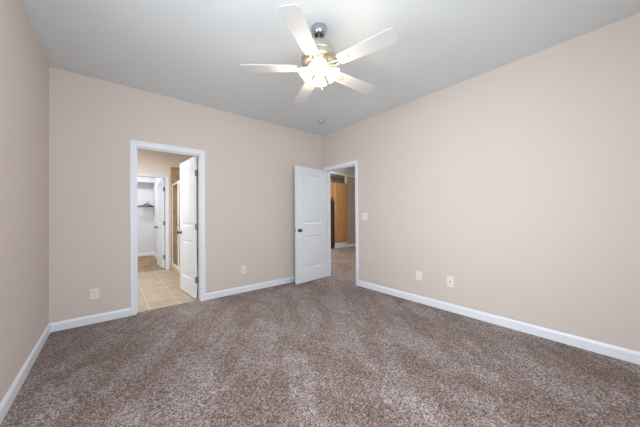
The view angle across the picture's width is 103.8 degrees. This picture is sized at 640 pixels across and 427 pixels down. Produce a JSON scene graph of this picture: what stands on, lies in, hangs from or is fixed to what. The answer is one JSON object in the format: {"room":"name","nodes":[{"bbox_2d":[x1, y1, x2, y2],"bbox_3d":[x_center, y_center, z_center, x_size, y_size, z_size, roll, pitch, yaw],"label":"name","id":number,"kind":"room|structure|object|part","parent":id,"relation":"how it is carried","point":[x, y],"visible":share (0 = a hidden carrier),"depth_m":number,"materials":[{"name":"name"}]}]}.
{"room":"empty bedroom","nodes":[
{"label":"empty bedroom","id":0,"kind":"room"},
{"bbox_2d":[0,0,48,402],"bbox_3d":[-1.438,-0.175,0.854,0.115,2.740,4.385,0,-1,-40],"label":"wall","id":1,"kind":"structure","parent":0,"point":[24,67],"depth_m":1.81,"materials":[{"name":"beige paint"}]},
{"bbox_2d":[0,324,50,424],"bbox_3d":[-1.379,1.148,0.885,0.014,0.094,4.385,0,-1,-40],"label":"baseboard","id":2,"kind":"structure","parent":1,"relation":"attached to","point":[7,401],"depth_m":1.77,"materials":[{"name":"white paint"}]},
{"bbox_2d":[137,177,154,252],"bbox_3d":[-5.871,-0.092,6.933,2.370,2.740,0.465,0,-1,-40],"label":"wall","id":3,"kind":"structure","parent":0,"point":[144,184],"depth_m":7.56,"materials":[{"name":"white paint"}]},
{"bbox_2d":[138,252,156,258],"bbox_3d":[-5.158,1.218,5.979,2.255,0.094,2.585,0,-1,-40],"label":"baseboard","id":4,"kind":"structure","parent":3,"relation":"attached to","point":[149,253],"depth_m":7.54,"materials":[{"name":"white paint"}]},
{"bbox_2d":[153,178,164,254],"bbox_3d":[-4.254,-0.106,6.744,0.115,2.740,2.585,0,-1,-40],"label":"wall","id":5,"kind":"structure","parent":0,"point":[156,179],"depth_m":7.30,"materials":[{"name":"white paint"}]},
{"bbox_2d":[154,179,164,267],"bbox_3d":[-3.765,0.231,5.925,0.160,2.018,0.710,0,-1,-42],"label":"door","id":6,"kind":"structure","parent":5,"relation":"in","point":[160,184],"depth_m":5.85,"materials":[{"name":"white paint"}]},
{"bbox_2d":[137,148,197,268],"bbox_3d":[-3.925,-0.120,5.266,3.250,2.740,0.115,0,-1,-40],"label":"wall","id":7,"kind":"structure","parent":0,"point":[148,161],"depth_m":5.55,"materials":[{"name":"beige paint"}]},
{"bbox_2d":[137,173,168,269],"bbox_3d":[-3.740,0.197,5.402,0.840,2.105,0.132,0,-1,-40],"label":"trim","id":8,"kind":"structure","parent":7,"relation":"attached to","point":[166,177],"depth_m":5.60,"materials":[{"name":"white paint"}]},
{"bbox_2d":[170,167,197,265],"bbox_3d":[-2.427,0.089,5.257,0.950,2.300,1.800,0,-1,-40],"label":"wall","id":9,"kind":"structure","parent":0,"point":[174,171],"depth_m":5.70,"materials":[{"name":"beige paint"}]},
{"bbox_2d":[170,264,179,277],"bbox_3d":[-2.818,1.184,5.041,0.100,0.112,1.588,0,-1,-40],"label":"trim","id":10,"kind":"structure","parent":9,"relation":"attached to","point":[173,268],"depth_m":5.15,"materials":[{"name":"beige tile"}]},
{"bbox_2d":[172,180,179,269],"bbox_3d":[-2.846,0.232,5.043,0.070,1.793,1.566,0,-1,-40],"label":"shower enclosure","id":11,"kind":"object","parent":10,"relation":"on","point":[177,182],"visible":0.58,"depth_m":5.09,"materials":[{"name":"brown glass"}]},
{"bbox_3d":[-2.635,0.237,4.821,0.024,1.720,0.795,0,-1,-40],"label":"shower door","id":12,"kind":"part","parent":11,"relation":"part of","materials":[{"name":"clear glass"}]},
{"bbox_2d":[49,67,321,322],"bbox_3d":[-1.409,-0.151,3.796,3.905,2.740,0.115,0,-1,-40],"label":"wall","id":13,"kind":"structure","parent":0,"point":[250,163],"depth_m":3.01,"materials":[{"name":"beige paint"}]},
{"bbox_2d":[90,288,98,299],"bbox_3d":[-2.510,0.894,2.792,0.074,0.118,0.009,0,-1,-40],"label":"power outlet","id":14,"kind":"object","parent":13,"relation":"attached to","point":[94,293],"visible":1,"depth_m":2.79,"materials":[{"name":"white plastic"}]},
{"bbox_2d":[130,140,205,315],"bbox_3d":[-1.983,0.167,3.317,0.848,2.105,0.149,0,-1,-40],"label":"trim","id":15,"kind":"structure","parent":13,"relation":"attached to","point":[134,144],"depth_m":3.17,"materials":[{"name":"white paint"}]},
{"bbox_2d":[49,276,294,331],"bbox_3d":[-1.358,1.171,3.735,3.675,0.094,0.014,0,-1,-40],"label":"baseboard","id":16,"kind":"structure","parent":13,"relation":"attached to","point":[86,320],"depth_m":2.93,"materials":[{"name":"white paint"}]},
{"bbox_2d":[177,157,197,297],"bbox_3d":[-2.016,0.201,3.828,0.160,2.018,0.710,0,-1,-44],"label":"door","id":17,"kind":"structure","parent":13,"relation":"in","point":[188,172],"depth_m":3.75,"materials":[{"name":"white paint"}]},
{"bbox_2d":[241,265,245,273],"bbox_3d":[-1.186,0.868,3.885,0.074,0.118,0.009,0,-1,-40],"label":"power outlet","id":18,"kind":"object","parent":13,"relation":"attached to","point":[243,268],"visible":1,"depth_m":3.88,"materials":[{"name":"white plastic"}]},
{"bbox_2d":[0,246,639,426],"bbox_3d":[0.049,1.283,5.585,10.015,0.120,10.050,0,-1,-40],"label":"floor","id":19,"kind":"structure","parent":0,"point":[330,351],"depth_m":1.92,"materials":[{"name":"brown carpet"}]},
{"bbox_2d":[330,200,334,247],"bbox_3d":[-0.051,0.391,8.977,0.850,1.720,0.880,0,-1,-40],"label":"refrigerator","id":20,"kind":"object","parent":19,"relation":"on","point":[331,201],"visible":0.23,"depth_m":8.89,"materials":[{"name":"black metal"}]},
{"bbox_3d":[0.340,0.080,8.841,0.421,1.095,0.065,0,-1,-40],"label":"door","id":21,"kind":"part","parent":20,"relation":"part of","materials":[{"name":"silver metal"}]},
{"bbox_3d":[0.180,0.912,8.697,0.850,0.550,0.065,0,-1,-40],"label":"freezer drawer","id":22,"kind":"part","parent":20,"relation":"part of","materials":[{"name":"silver metal"}]},
{"bbox_2d":[330,182,346,247],"bbox_3d":[0.554,0.070,9.403,0.605,2.360,0.700,0,-1,-40],"label":"pantry cabinet","id":23,"kind":"object","parent":19,"relation":"on","point":[340,189],"visible":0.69,"depth_m":9.11,"materials":[{"name":"brown wood"}]},
{"bbox_2d":[330,182,333,198],"bbox_3d":[-0.031,-0.824,8.949,0.865,0.570,0.676,0,-1,-40],"label":"upper cabinet","id":24,"kind":"object","parent":23,"relation":"attached to","point":[331,183],"visible":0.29,"depth_m":8.90,"materials":[{"name":"brown wood"}]},
{"bbox_3d":[0.348,-0.828,8.827,0.295,0.430,0.006,0,-1,-40],"label":"raised panel","id":25,"kind":"part","parent":24,"relation":"part of","materials":[{"name":"brown wood"}]},
{"bbox_3d":[0.772,-0.029,9.138,0.545,2.140,0.010,0,-1,-40],"label":"panel","id":26,"kind":"part","parent":23,"relation":"part of","materials":[{"name":"brown wood"}]},
{"bbox_2d":[21,0,639,180],"bbox_3d":[0.752,-1.574,5.353,9.223,0.100,8.735,0,-1,-40],"label":"ceiling","id":27,"kind":"structure","parent":0,"point":[192,51],"depth_m":2.28,"materials":[{"name":"white paint"}]},
{"bbox_2d":[240,4,397,102],"bbox_3d":[0.031,-1.285,2.112,1.240,0.521,1.292,0,-1,-40],"label":"ceiling fan","id":28,"kind":"object","parent":27,"relation":"hanging from","point":[319,57],"visible":1,"depth_m":1.98,"materials":[{"name":"white laminate"},{"name":"frosted glass"},{"name":"brushed nickel"}]},
{"bbox_3d":[-0.422,-1.196,2.072,0.460,0.024,0.140,0,0,-1],"label":"blade","id":29,"kind":"part","parent":28,"relation":"part of","materials":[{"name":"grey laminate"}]},
{"bbox_3d":[-0.125,-1.214,1.685,0.140,0.024,0.460,-1,0,17],"label":"blade","id":30,"kind":"part","parent":28,"relation":"part of","materials":[{"name":"grey laminate"}]},
{"bbox_3d":[-0.144,-1.191,2.474,0.139,0.030,0.460,0,0,-20],"label":"blade","id":31,"kind":"part","parent":28,"relation":"part of","materials":[{"name":"grey laminate"}]},
{"bbox_3d":[-0.128,-1.149,2.083,0.125,0.124,0.124,0,-1,-40],"label":"lamp shade","id":32,"kind":"part","parent":28,"relation":"part of","materials":[{"name":"white glass"}]},
{"bbox_3d":[-0.005,-1.149,2.203,0.124,0.124,0.125,0,-1,-40],"label":"lamp shade","id":33,"kind":"part","parent":28,"relation":"part of","materials":[{"name":"white glass"}]},
{"bbox_3d":[-0.007,-1.151,1.961,0.124,0.124,0.125,0,-1,-40],"label":"lamp shade","id":34,"kind":"part","parent":28,"relation":"part of","materials":[{"name":"white glass"}]},
{"bbox_3d":[-0.007,-1.168,1.984,0.059,0.067,0.062,0,-1,-40],"label":"light bulb","id":35,"kind":"part","parent":28,"relation":"part of","materials":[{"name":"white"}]},
{"bbox_3d":[0.115,-1.151,2.081,0.125,0.124,0.124,0,-1,-40],"label":"lamp shade","id":36,"kind":"part","parent":28,"relation":"part of","materials":[{"name":"white glass"}]},
{"bbox_3d":[0.327,-1.206,2.329,0.463,0.026,0.139,0,-1,-40],"label":"blade","id":37,"kind":"part","parent":28,"relation":"part of","materials":[{"name":"grey laminate"}]},
{"bbox_3d":[0.335,-1.220,1.847,0.460,0.030,0.139,-1,-1,35],"label":"blade","id":38,"kind":"part","parent":28,"relation":"part of","materials":[{"name":"grey laminate"}]},
{"bbox_2d":[330,179,344,182],"bbox_3d":[-0.548,-0.107,9.997,5.318,2.740,0.115,0,-1,-40],"label":"wall","id":39,"kind":"structure","parent":0,"point":[331,180],"depth_m":11.03,"materials":[{"name":"beige paint"}]},
{"bbox_2d":[330,168,354,177],"bbox_3d":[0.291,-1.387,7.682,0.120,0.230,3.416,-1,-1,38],"label":"ceiling","id":40,"kind":"structure","parent":0,"point":[345,172],"depth_m":8.35,"materials":[{"name":"white paint"}]},
{"bbox_2d":[345,176,355,243],"bbox_3d":[1.692,-0.124,9.992,1.870,2.740,0.115,0,-1,-40],"label":"wall","id":41,"kind":"structure","parent":0,"point":[351,239],"depth_m":9.49,"materials":[{"name":"beige paint"}]},
{"bbox_2d":[322,13,639,351],"bbox_3d":[1.484,-0.177,3.267,0.115,2.740,4.385,0,-1,-40],"label":"wall","id":42,"kind":"structure","parent":0,"point":[517,182],"depth_m":2.52,"materials":[{"name":"beige paint"}]},
{"bbox_2d":[295,166,327,283],"bbox_3d":[-0.142,0.193,4.539,0.776,2.018,0.160,0,-1,-45],"label":"door","id":43,"kind":"structure","parent":42,"relation":"in","point":[311,259],"depth_m":4.49,"materials":[{"name":"white paint"}]},
{"bbox_2d":[323,160,358,285],"bbox_3d":[0.403,0.160,4.577,0.149,2.105,0.890,0,-1,-40],"label":"trim","id":44,"kind":"structure","parent":42,"relation":"attached to","point":[351,163],"depth_m":4.52,"materials":[{"name":"white paint"}]},
{"bbox_2d":[362,213,367,219],"bbox_3d":[0.727,0.049,4.082,0.016,0.120,0.116,0,-1,-40],"label":"light switch","id":45,"kind":"object","parent":42,"relation":"attached to","point":[364,215],"visible":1,"depth_m":4.08,"materials":[{"name":"white plastic"}]},
{"bbox_2d":[416,271,421,280],"bbox_3d":[1.325,0.837,3.364,0.009,0.118,0.078,0,-1,-40],"label":"power outlet","id":46,"kind":"object","parent":42,"relation":"attached to","point":[418,274],"visible":1,"depth_m":3.36,"materials":[{"name":"white plastic"}]},
{"bbox_2d":[447,276,453,286],"bbox_3d":[1.582,0.829,3.047,0.016,0.126,0.080,0,-1,-40],"label":"outlet","id":47,"kind":"object","parent":42,"relation":"attached to","point":[450,280],"visible":1,"depth_m":3.05,"materials":[{"name":"white plastic"}]},
{"bbox_2d":[358,280,639,364],"bbox_3d":[1.742,1.141,2.854,0.014,0.094,3.450,0,-1,-40],"label":"baseboard","id":48,"kind":"structure","parent":42,"relation":"attached to","point":[613,351],"depth_m":2.50,"materials":[{"name":"white paint"}]}
]}

